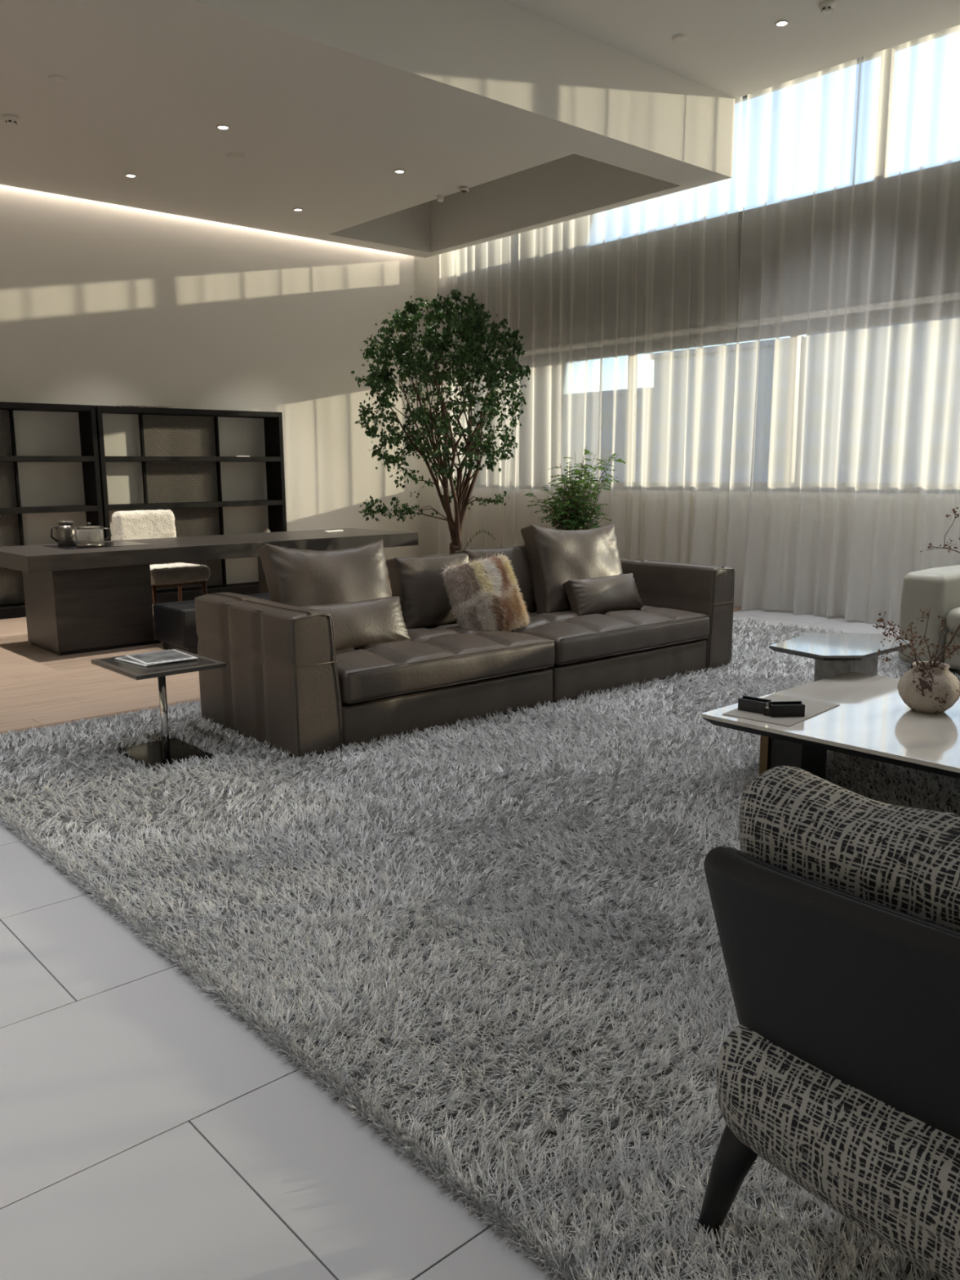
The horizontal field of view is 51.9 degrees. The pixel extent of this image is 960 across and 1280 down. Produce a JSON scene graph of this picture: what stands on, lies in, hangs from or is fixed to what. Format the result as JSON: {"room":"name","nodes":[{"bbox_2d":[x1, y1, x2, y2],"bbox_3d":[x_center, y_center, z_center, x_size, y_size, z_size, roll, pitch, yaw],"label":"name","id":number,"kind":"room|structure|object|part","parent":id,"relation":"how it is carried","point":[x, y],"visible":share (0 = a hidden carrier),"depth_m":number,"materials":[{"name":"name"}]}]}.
{"room":"living room","nodes":[
{"label":"living room","id":0,"kind":"room"},
{"bbox_2d":[0,184,439,604],"bbox_3d":[-5.114,-2.603,9.044,12.870,5.250,0.250,-9,13,-41],"label":"wall","id":1,"kind":"structure","parent":0,"point":[102,304],"depth_m":10.69,"materials":[{"name":"white paint"}]},
{"bbox_2d":[0,577,899,1279],"bbox_3d":[1.621,1.108,2.033,12.820,0.201,20.241,-9,13,-41],"label":"floor","id":2,"kind":"structure","parent":0,"point":[147,1133],"depth_m":2.07,"materials":[{"name":"grey tile"}]},
{"bbox_2d":[0,401,104,619],"bbox_3d":[-4.647,-1.207,9.279,2.062,2.012,0.335,-9,13,-41],"label":"bookcase","id":3,"kind":"object","parent":2,"relation":"on","point":[89,458],"visible":0.66,"depth_m":9.58,"materials":[{"name":"black wood"}]},
{"bbox_3d":[-4.801,-1.940,9.220,0.789,0.434,0.005,-9,13,-41],"label":"panel","id":4,"kind":"part","parent":3,"relation":"part of","materials":[{"name":"brown metal"}]},
{"bbox_3d":[-4.797,-1.461,9.303,0.789,0.432,0.005,-9,13,-41],"label":"panel","id":5,"kind":"part","parent":3,"relation":"part of","materials":[{"name":"brown metal"}]},
{"bbox_3d":[-4.793,-0.983,9.385,0.789,0.432,0.005,-9,13,-41],"label":"panel","id":6,"kind":"part","parent":3,"relation":"part of","materials":[{"name":"brown metal"}]},
{"bbox_3d":[-4.789,-0.521,9.464,0.789,0.399,0.005,-9,13,-41],"label":"panel","id":7,"kind":"part","parent":3,"relation":"part of","materials":[{"name":"brown metal"}]},
{"bbox_3d":[-4.495,-1.988,9.481,0.024,0.435,0.048,-9,13,-41],"label":"post","id":8,"kind":"part","parent":3,"relation":"part of","materials":[{"name":"black wood"}]},
{"bbox_3d":[-4.491,-1.508,9.564,0.024,0.433,0.048,-9,13,-41],"label":"post","id":9,"kind":"part","parent":3,"relation":"part of","materials":[{"name":"black wood"}]},
{"bbox_3d":[-4.487,-1.030,9.646,0.024,0.433,0.048,-9,13,-41],"label":"post","id":10,"kind":"part","parent":3,"relation":"part of","materials":[{"name":"black wood"}]},
{"bbox_3d":[-4.655,-2.171,9.113,1.972,0.055,0.335,-9,13,-41],"label":"panel","id":11,"kind":"part","parent":3,"relation":"part of","materials":[{"name":"black wood"}]},
{"bbox_3d":[-4.651,-1.690,9.196,1.972,0.052,0.335,-9,13,-41],"label":"shelf","id":12,"kind":"part","parent":3,"relation":"part of","materials":[{"name":"black wood"}]},
{"bbox_3d":[-4.647,-1.212,9.278,1.972,0.052,0.335,-9,13,-41],"label":"shelf","id":13,"kind":"part","parent":3,"relation":"part of","materials":[{"name":"black wood"}]},
{"bbox_3d":[-3.895,-1.327,9.941,0.045,2.012,0.335,-9,13,-41],"label":"panel","id":14,"kind":"part","parent":3,"relation":"part of","materials":[{"name":"black wood"}]},
{"bbox_2d":[111,509,210,604],"bbox_3d":[-2.945,-0.692,9.146,0.646,1.013,0.668,9,14,44],"label":"desk chair","id":15,"kind":"object","parent":2,"relation":"on","point":[159,523],"visible":0.58,"depth_m":9.09,"materials":[{"name":"white fabric"}]},
{"bbox_3d":[-3.139,-1.033,9.236,0.167,0.368,0.606,9,14,44],"label":"backrest","id":16,"kind":"part","parent":15,"relation":"part of","materials":[{"name":"white fabric"}]},
{"bbox_3d":[-2.918,-0.314,8.856,0.041,0.365,0.038,9,14,44],"label":"leg","id":17,"kind":"part","parent":15,"relation":"part of","materials":[{"name":"brown wood"}]},
{"bbox_3d":[-2.746,-0.509,9.005,0.024,0.027,0.500,9,14,44],"label":"seat rail","id":18,"kind":"part","parent":15,"relation":"part of","materials":[{"name":"brown wood"}]},
{"bbox_3d":[-2.914,-0.632,9.481,0.091,0.782,0.042,3,10,18],"label":"leg","id":19,"kind":"part","parent":15,"relation":"part of","materials":[{"name":"brown wood"}]},
{"bbox_3d":[-2.895,-0.615,9.151,0.561,0.161,0.610,9,14,44],"label":"seat","id":20,"kind":"part","parent":15,"relation":"part of","materials":[{"name":"white fabric"}]},
{"bbox_3d":[-2.567,-0.377,9.206,0.041,0.365,0.038,9,14,44],"label":"leg","id":21,"kind":"part","parent":15,"relation":"part of","materials":[{"name":"brown wood"}]},
{"bbox_2d":[94,405,287,604],"bbox_3d":[-3.091,-1.456,10.649,2.073,2.012,0.335,-9,13,-41],"label":"bookcase","id":22,"kind":"object","parent":2,"relation":"on","point":[273,459],"visible":0.7,"depth_m":10.70,"materials":[{"name":"black wood"}]},
{"bbox_3d":[-3.847,-1.335,9.984,0.045,2.012,0.335,-9,13,-41],"label":"panel","id":23,"kind":"part","parent":22,"relation":"part of","materials":[{"name":"black wood"}]},
{"bbox_3d":[-3.542,-2.139,10.320,0.024,0.435,0.048,-9,13,-41],"label":"post","id":24,"kind":"part","parent":22,"relation":"part of","materials":[{"name":"black wood"}]},
{"bbox_2d":[116,404,172,408],"bbox_3d":[-3.434,-2.405,10.134,0.094,0.031,0.658,9,14,44],"label":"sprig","id":25,"kind":"object","parent":22,"relation":"on","point":[162,406],"visible":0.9,"depth_m":10.15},
{"bbox_3d":[-3.538,-1.661,10.402,0.024,0.433,0.048,-9,13,-41],"label":"post","id":26,"kind":"part","parent":22,"relation":"part of","materials":[{"name":"black wood"}]},
{"bbox_3d":[-3.228,-2.191,10.606,0.835,0.434,0.005,-9,13,-41],"label":"panel","id":27,"kind":"part","parent":22,"relation":"part of","materials":[{"name":"brown metal"}]},
{"bbox_3d":[-3.224,-1.712,10.688,0.835,0.432,0.005,-9,13,-41],"label":"panel","id":28,"kind":"part","parent":22,"relation":"part of","materials":[{"name":"brown metal"}]},
{"bbox_3d":[-3.220,-1.234,10.770,0.835,0.432,0.005,-9,13,-41],"label":"panel","id":29,"kind":"part","parent":22,"relation":"part of","materials":[{"name":"brown metal"}]},
{"bbox_3d":[-3.216,-0.773,10.850,0.835,0.399,0.005,-9,13,-41],"label":"panel","id":30,"kind":"part","parent":22,"relation":"part of","materials":[{"name":"brown metal"}]},
{"bbox_3d":[-3.099,-2.420,10.483,1.983,0.055,0.335,-9,13,-41],"label":"panel","id":31,"kind":"part","parent":22,"relation":"part of","materials":[{"name":"black wood"}]},
{"bbox_3d":[-3.095,-1.938,10.566,1.983,0.052,0.335,-9,13,-41],"label":"shelf","id":32,"kind":"part","parent":22,"relation":"part of","materials":[{"name":"black wood"}]},
{"bbox_3d":[-3.091,-1.460,10.648,1.983,0.052,0.335,-9,13,-41],"label":"shelf","id":33,"kind":"part","parent":22,"relation":"part of","materials":[{"name":"black wood"}]},
{"bbox_3d":[-2.905,-2.241,10.882,0.024,0.435,0.048,-9,13,-41],"label":"post","id":34,"kind":"part","parent":22,"relation":"part of","materials":[{"name":"black wood"}]},
{"bbox_3d":[-2.901,-1.762,10.964,0.024,0.433,0.048,-9,13,-41],"label":"post","id":35,"kind":"part","parent":22,"relation":"part of","materials":[{"name":"black wood"}]},
{"bbox_3d":[-2.897,-1.284,11.046,0.024,0.433,0.048,-9,13,-41],"label":"post","id":36,"kind":"part","parent":22,"relation":"part of","materials":[{"name":"black wood"}]},
{"bbox_3d":[-2.893,-0.823,11.126,0.024,0.400,0.048,-9,13,-41],"label":"post","id":37,"kind":"part","parent":22,"relation":"part of","materials":[{"name":"black wood"}]},
{"bbox_3d":[-2.336,-1.576,11.315,0.045,2.012,0.335,-9,13,-41],"label":"panel","id":38,"kind":"part","parent":22,"relation":"part of","materials":[{"name":"black wood"}]},
{"bbox_2d":[0,528,417,655],"bbox_3d":[-2.289,-0.499,8.688,3.550,0.778,1.150,-9,13,-41],"label":"writing desk","id":39,"kind":"object","parent":2,"relation":"on","point":[77,600],"visible":0.85,"depth_m":7.67,"materials":[{"name":"brown wood"}]},
{"bbox_2d":[50,520,77,546],"bbox_3d":[-3.345,-0.857,7.935,0.182,0.200,0.150,-2,10,-8],"label":"kettle","id":40,"kind":"object","parent":39,"relation":"on","point":[66,535],"visible":0.98,"depth_m":7.88,"materials":[{"name":"grey metal"}]},
{"bbox_3d":[-3.400,-0.843,7.876,0.068,0.124,0.016,-9,13,-41],"label":"handle","id":41,"kind":"part","parent":40,"relation":"part of","materials":[{"name":"black paint"}]},
{"bbox_3d":[-3.330,-0.943,7.922,0.114,0.028,0.114,-9,13,-41],"label":"lid","id":42,"kind":"part","parent":40,"relation":"part of","materials":[{"name":"silver metal"}]},
{"bbox_2d":[75,522,111,547],"bbox_3d":[-3.087,-0.837,7.832,0.238,0.190,0.208,1,10,7],"label":"glass teapot","id":43,"kind":"object","parent":39,"relation":"on","point":[87,536],"visible":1,"depth_m":7.76,"materials":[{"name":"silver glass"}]},
{"bbox_3d":[-3.102,-0.900,7.824,0.200,0.015,0.200,-9,13,-41],"label":"lid","id":44,"kind":"part","parent":43,"relation":"part of","materials":[{"name":"silver metal"}]},
{"bbox_3d":[-3.102,-0.832,7.835,0.200,0.121,0.200,-9,13,-41],"label":"glass","id":45,"kind":"part","parent":43,"relation":"part of","materials":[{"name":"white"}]},
{"bbox_3d":[-2.987,-0.847,7.901,0.067,0.108,0.015,-6,11,-30],"label":"handle","id":46,"kind":"part","parent":43,"relation":"part of","materials":[{"name":"clear glass"}]},
{"bbox_2d":[43,541,152,549],"bbox_3d":[-3.115,-0.775,8.043,0.700,0.003,0.530,-9,13,-41],"label":"tray","id":47,"kind":"object","parent":39,"relation":"on","point":[119,544],"depth_m":8.00,"materials":[{"name":"black metal"}]},
{"bbox_2d":[324,529,342,532],"bbox_3d":[-1.413,-1.054,9.534,0.044,0.020,0.200,8,13,42],"label":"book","id":48,"kind":"object","parent":39,"relation":"on","point":[331,531],"visible":1,"depth_m":9.52,"materials":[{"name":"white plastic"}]},
{"bbox_2d":[152,592,271,653],"bbox_3d":[-1.840,-0.167,7.994,1.450,0.350,0.530,-9,13,-41],"label":"ottoman","id":49,"kind":"object","parent":2,"relation":"on","point":[175,622],"visible":0.23,"depth_m":7.46,"materials":[{"name":"black leather"}]},
{"bbox_2d":[351,288,530,556],"bbox_3d":[-0.319,-1.618,8.860,1.544,2.891,1.495,1,10,8],"label":"potted tree","id":50,"kind":"object","parent":2,"relation":"on","point":[473,351],"visible":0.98,"depth_m":8.57,"materials":[{"name":"green plant"}]},
{"bbox_2d":[0,617,959,1279],"bbox_3d":[1.868,0.573,4.509,6.435,0.012,6.600,-9,13,-41],"label":"shag rug","id":51,"kind":"object","parent":2,"relation":"on","point":[495,940],"visible":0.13,"depth_m":2.95,"materials":[{"name":"grey carpet"}]},
{"bbox_2d":[90,648,226,769],"bbox_3d":[-1.550,0.322,4.798,0.440,0.441,0.565,-9,13,-41],"label":"side table","id":52,"kind":"object","parent":51,"relation":"on","point":[158,752],"visible":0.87,"depth_m":4.65,"materials":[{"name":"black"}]},
{"bbox_2d":[114,656,177,666],"bbox_3d":[-1.596,0.091,4.823,0.300,0.006,0.250,8,13,42],"label":"magazine","id":53,"kind":"object","parent":52,"relation":"on","point":[125,659],"visible":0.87,"depth_m":4.74,"materials":[{"name":"white paper"}]},
{"bbox_2d":[119,657,144,664],"bbox_3d":[-1.605,0.087,4.830,0.253,0.001,0.226,8,13,42],"label":"picture","id":54,"kind":"object","parent":53,"relation":"on","point":[123,659],"depth_m":4.76},
{"bbox_2d":[124,649,198,665],"bbox_3d":[-1.561,0.084,4.827,0.250,0.006,0.300,-8,12,-38],"label":"magazine","id":55,"kind":"object","parent":53,"relation":"on","point":[171,655],"visible":1,"depth_m":4.80,"materials":[{"name":"white paper"}]},
{"bbox_3d":[-1.472,0.359,4.593,0.034,0.407,0.034,-9,13,-41],"label":"stem","id":56,"kind":"part","parent":52,"relation":"part of","materials":[{"name":"silver metal"}]},
{"bbox_3d":[-1.523,0.545,4.753,0.300,0.016,0.410,-9,13,-41],"label":"plate","id":57,"kind":"part","parent":52,"relation":"part of","materials":[{"name":"black metal"}]},
{"bbox_2d":[194,558,734,758],"bbox_3d":[0.099,-0.033,6.036,3.385,0.695,1.086,-9,13,-39],"label":"leather sofa","id":58,"kind":"object","parent":51,"relation":"on","point":[284,682],"visible":0.88,"depth_m":5.23,"materials":[{"name":"brown leather"}]},
{"bbox_3d":[-1.103,0.145,5.056,0.262,0.695,1.060,-9,13,-39],"label":"arm","id":59,"kind":"part","parent":58,"relation":"part of","materials":[{"name":"brown leather"}]},
{"bbox_2d":[257,539,391,606],"bbox_3d":[-0.824,-0.271,5.478,0.764,0.564,0.322,-9,13,-39],"label":"cushion","id":60,"kind":"object","parent":58,"relation":"on","point":[294,577],"visible":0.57,"depth_m":5.34,"materials":[{"name":"brown leather"}]},
{"bbox_2d":[300,595,410,650],"bbox_3d":[-0.701,-0.073,5.303,0.692,0.272,0.213,-9,13,-39],"label":"lumbar cushion","id":61,"kind":"object","parent":58,"relation":"on","point":[357,624],"visible":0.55,"depth_m":5.28,"materials":[{"name":"brown leather"}]},
{"bbox_2d":[386,552,469,629],"bbox_3d":[-0.284,-0.303,6.083,0.577,0.449,0.240,-9,13,-39],"label":"cushion","id":62,"kind":"object","parent":58,"relation":"on","point":[419,584],"visible":0.59,"depth_m":5.93,"materials":[{"name":"brown leather"}]},
{"bbox_2d":[335,622,555,703],"bbox_3d":[-0.380,0.079,5.505,1.422,0.214,0.874,-9,13,-39],"label":"seat cushion","id":63,"kind":"object","parent":58,"relation":"on","point":[439,658],"depth_m":5.19,"materials":[{"name":"brown leather"}]},
{"bbox_2d":[440,552,529,631],"bbox_3d":[0.033,-0.265,5.946,0.474,0.459,0.253,-8,12,-38],"label":"cushion","id":64,"kind":"object","parent":58,"relation":"on","point":[484,593],"visible":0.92,"depth_m":5.85,"materials":[{"name":"multicoloured fur"}]},
{"bbox_2d":[454,545,537,613],"bbox_3d":[0.133,-0.377,6.433,0.617,0.468,0.240,-9,13,-39],"label":"cushion","id":65,"kind":"object","parent":58,"relation":"on","point":[517,555],"visible":0.41,"depth_m":6.42,"materials":[{"name":"brown leather"}]},
{"bbox_2d":[520,523,622,614],"bbox_3d":[0.656,-0.483,6.665,0.810,0.621,0.328,-9,13,-39],"label":"cushion","id":66,"kind":"object","parent":58,"relation":"on","point":[555,557],"visible":0.75,"depth_m":6.46,"materials":[{"name":"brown leather"}]},
{"bbox_2d":[562,573,643,616],"bbox_3d":[0.819,-0.295,6.521,0.612,0.253,0.207,-9,13,-39],"label":"lumbar cushion","id":67,"kind":"object","parent":58,"relation":"on","point":[597,595],"visible":0.91,"depth_m":6.40,"materials":[{"name":"brown leather"}]},
{"bbox_2d":[505,604,709,665],"bbox_3d":[0.717,-0.085,6.414,1.416,0.210,0.874,-9,13,-39],"label":"seat cushion","id":68,"kind":"object","parent":58,"relation":"on","point":[592,638],"depth_m":6.10,"materials":[{"name":"brown leather"}]},
{"bbox_3d":[1.285,-0.214,7.036,0.263,0.692,1.060,-9,13,-39],"label":"arm","id":69,"kind":"part","parent":58,"relation":"part of","materials":[{"name":"brown leather"}]},
{"bbox_2d":[697,765,959,1279],"bbox_3d":[0.901,0.658,1.496,0.820,0.868,0.985,-9,13,-41],"label":"armchair","id":70,"kind":"object","parent":51,"relation":"on","point":[837,910],"visible":1,"depth_m":1.39,"materials":[{"name":"grey fabric"}]},
{"bbox_3d":[0.440,0.924,1.702,0.072,0.280,0.131,-9,13,-41],"label":"leg","id":71,"kind":"part","parent":70,"relation":"part of","materials":[{"name":"black wood"}]},
{"bbox_3d":[0.901,0.701,1.504,0.820,0.225,0.860,-9,13,-41],"label":"seat","id":72,"kind":"part","parent":70,"relation":"part of","materials":[{"name":"multicoloured fabric"}]},
{"bbox_2d":[739,765,959,931],"bbox_3d":[0.763,0.512,1.358,0.241,0.533,0.922,-9,13,-41],"label":"cushion","id":73,"kind":"object","parent":70,"relation":"on","point":[793,820],"depth_m":1.43,"materials":[{"name":"multicoloured fabric"}]},
{"bbox_2d":[701,671,959,779],"bbox_3d":[2.126,0.522,3.820,1.273,0.318,2.155,-9,13,-41],"label":"marble coffee table","id":74,"kind":"object","parent":51,"relation":"on","point":[872,721],"visible":0.66,"depth_m":4.00,"materials":[{"name":"white stone"}]},
{"bbox_2d":[722,693,839,726],"bbox_3d":[1.292,0.296,4.225,0.313,0.004,0.504,8,13,42],"label":"mat","id":75,"kind":"object","parent":74,"relation":"on","point":[812,708],"visible":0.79,"depth_m":4.15,"materials":[{"name":"grey leather"}]},
{"bbox_2d":[737,695,804,717],"bbox_3d":[1.216,0.282,4.129,0.275,0.056,0.109,5,11,28],"label":"box","id":76,"kind":"object","parent":75,"relation":"on","point":[766,707],"visible":1,"depth_m":4.11,"materials":[{"name":"black leather"}]},
{"bbox_3d":[1.313,0.501,4.116,0.200,0.273,0.180,-9,13,-41],"label":"leg","id":77,"kind":"part","parent":74,"relation":"part of","materials":[{"name":"black paint"}]},
{"bbox_2d":[897,661,959,713],"bbox_3d":[1.901,0.201,4.171,0.248,0.199,0.248,-9,13,-41],"label":"clay vase","id":78,"kind":"object","parent":74,"relation":"on","point":[926,689],"visible":0.98,"depth_m":4.09,"materials":[{"name":"beige ceramic"}]},
{"bbox_2d":[872,506,959,667],"bbox_3d":[1.898,-0.180,4.106,0.503,0.739,0.198,0,10,1],"label":"dried branches","id":79,"kind":"object","parent":78,"relation":"in","point":[934,665],"visible":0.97,"depth_m":4.13,"materials":[{"name":"brown plant"}]},
{"bbox_2d":[768,632,915,681],"bbox_3d":[1.883,0.228,5.187,0.810,0.438,0.538,-9,13,-41],"label":"side table","id":80,"kind":"object","parent":51,"relation":"on","point":[833,654],"visible":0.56,"depth_m":5.10,"materials":[{"name":"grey glass"}]},
{"bbox_3d":[1.850,0.247,5.167,0.040,0.408,0.200,-9,13,-41],"label":"marble leg","id":81,"kind":"part","parent":80,"relation":"part of","materials":[{"name":"grey stone"}]},
{"bbox_3d":[1.881,0.018,5.151,0.810,0.012,0.538,-9,13,-41],"label":"glass","id":82,"kind":"part","parent":80,"relation":"part of","materials":[{"name":"grey"}]},
{"bbox_3d":[2.018,0.239,5.205,0.259,0.408,0.035,-9,13,-41],"label":"marble leg","id":83,"kind":"part","parent":80,"relation":"part of","materials":[{"name":"grey stone"}]},
{"bbox_2d":[897,564,959,670],"bbox_3d":[3.931,-0.038,5.852,1.024,0.703,2.515,-8,12,-38],"label":"armchair","id":84,"kind":"object","parent":51,"relation":"on","point":[936,588],"visible":0.68,"depth_m":6.34,"materials":[{"name":"white fabric"}]},
{"bbox_2d":[946,607,959,634],"bbox_3d":[3.583,-0.111,6.168,0.866,0.181,0.981,-8,12,-38],"label":"seat cushion","id":85,"kind":"object","parent":84,"relation":"on","point":[953,614],"depth_m":6.24,"materials":[{"name":"white fabric"}]},
{"bbox_2d":[524,448,626,530],"bbox_3d":[0.842,-0.914,8.759,0.814,1.519,0.737,-9,13,-41],"label":"potted shrub","id":86,"kind":"object","parent":2,"relation":"on","point":[569,518],"visible":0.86,"depth_m":8.62,"materials":[{"name":"green plant"}]},
{"bbox_2d":[0,0,959,257],"bbox_3d":[1.237,-3.583,1.451,13.000,1.250,19.750,-9,13,-41],"label":"ceiling","id":87,"kind":"structure","parent":0,"point":[548,113],"depth_m":7.66,"materials":[{"name":"grey paint"}]},
{"bbox_2d":[2,113,19,125],"bbox_3d":[-3.525,-3.905,7.408,0.116,0.056,0.116,-9,13,-41],"label":"smoke detector","id":88,"kind":"object","parent":87,"relation":"attached to","point":[10,119],"visible":1,"depth_m":7.38,"materials":[{"name":"grey plastic"}]},
{"bbox_2d":[48,75,66,83],"bbox_3d":[-2.871,-3.810,6.698,0.122,0.013,0.122,-9,13,-41],"label":"ceiling disc","id":89,"kind":"object","parent":87,"relation":"attached to","point":[55,78],"visible":1,"depth_m":6.68,"materials":[{"name":"grey plastic"}]},
{"bbox_2d":[124,173,137,177],"bbox_3d":[-3.145,-4.183,8.877,0.104,0.012,0.104,-9,13,-41],"label":"recessed light","id":90,"kind":"object","parent":87,"relation":"in","point":[129,175],"visible":1,"depth_m":8.87,"materials":[{"name":"grey plastic"}]},
{"bbox_2d":[216,124,230,129],"bbox_3d":[-1.996,-3.982,7.654,0.104,0.012,0.104,-9,13,-41],"label":"recessed light","id":91,"kind":"object","parent":87,"relation":"in","point":[221,126],"visible":1,"depth_m":7.64,"materials":[{"name":"grey plastic"}]},
{"bbox_2d":[225,152,244,159],"bbox_3d":[-2.076,-4.103,8.364,0.162,0.013,0.162,-9,13,-41],"label":"ceiling disc","id":92,"kind":"object","parent":87,"relation":"attached to","point":[235,156],"visible":1,"depth_m":8.34,"materials":[{"name":"grey plastic"}]},
{"bbox_2d":[293,208,302,211],"bbox_3d":[-1.860,-4.399,10.075,0.104,0.012,0.104,-9,13,-41],"label":"recessed light","id":93,"kind":"object","parent":87,"relation":"in","point":[294,209],"visible":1,"depth_m":10.06,"materials":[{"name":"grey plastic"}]},
{"bbox_2d":[393,168,405,173],"bbox_3d":[-0.719,-4.192,8.818,0.104,0.012,0.104,-9,13,-41],"label":"recessed light","id":94,"kind":"object","parent":87,"relation":"in","point":[397,171],"visible":1,"depth_m":8.80,"materials":[{"name":"grey plastic"}]},
{"bbox_2d":[436,194,444,201],"bbox_3d":[-0.387,-4.315,9.630,0.076,0.052,0.076,-9,13,-41],"label":"sensor","id":95,"kind":"object","parent":87,"relation":"attached to","point":[440,197],"visible":1,"depth_m":9.61,"materials":[{"name":"grey plastic"}]},
{"bbox_2d":[458,186,468,192],"bbox_3d":[-0.154,-4.273,9.358,0.090,0.046,0.090,-9,13,-41],"label":"security camera","id":96,"kind":"object","parent":87,"relation":"attached to","point":[463,189],"visible":1,"depth_m":9.33,"materials":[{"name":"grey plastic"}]},
{"bbox_2d":[436,96,742,566],"bbox_3d":[0.895,-3.081,10.998,0.290,5.027,4.518,-9,13,-41],"label":"sheer curtain","id":97,"kind":"object","parent":87,"relation":"hanging from","point":[626,317],"visible":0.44,"depth_m":10.41,"materials":[{"name":"white fabric"}]},
{"bbox_2d":[671,34,687,41],"bbox_3d":[1.564,-4.712,7.716,0.122,0.013,0.122,-9,13,-41],"label":"ceiling disc","id":98,"kind":"object","parent":87,"relation":"attached to","point":[677,37],"visible":1,"depth_m":7.70,"materials":[{"name":"grey plastic"}]},
{"bbox_2d":[774,19,789,26],"bbox_3d":[2.291,-4.677,7.477,0.104,0.012,0.104,-9,13,-41],"label":"recessed light","id":99,"kind":"object","parent":87,"relation":"in","point":[783,23],"visible":1,"depth_m":7.47,"materials":[{"name":"grey plastic"}]},
{"bbox_2d":[818,0,835,13],"bbox_3d":[2.525,-4.605,7.178,0.116,0.056,0.116,-9,13,-41],"label":"smoke detector","id":100,"kind":"object","parent":87,"relation":"attached to","point":[825,6],"visible":1,"depth_m":7.15,"materials":[{"name":"grey plastic"}]},
{"bbox_2d":[724,24,959,625],"bbox_3d":[7.194,-1.938,4.037,0.322,5.027,14.410,-9,13,-41],"label":"sheer curtain","id":101,"kind":"object","parent":87,"relation":"hanging from","point":[845,462],"visible":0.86,"depth_m":8.55,"materials":[{"name":"white fabric"}]},
{"bbox_2d":[737,97,844,617],"bbox_3d":[6.006,-2.168,5.975,0.292,5.250,19.300,-9,13,-41],"label":"wall","id":102,"kind":"structure","parent":0,"point":[740,222],"depth_m":9.46,"materials":[{"name":"white paint"}]},
{"bbox_2d":[737,94,747,220],"bbox_3d":[5.922,-3.986,5.635,0.070,1.170,18.550,-9,13,-41],"label":"window","id":103,"kind":"structure","parent":102,"relation":"in","point":[740,213],"depth_m":9.45,"materials":[{"name":"grey"}]},
{"bbox_3d":[5.927,-3.454,5.726,0.070,0.090,18.550,-9,13,-41],"label":"rail","id":104,"kind":"part","parent":103,"relation":"part of","materials":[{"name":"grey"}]}
]}

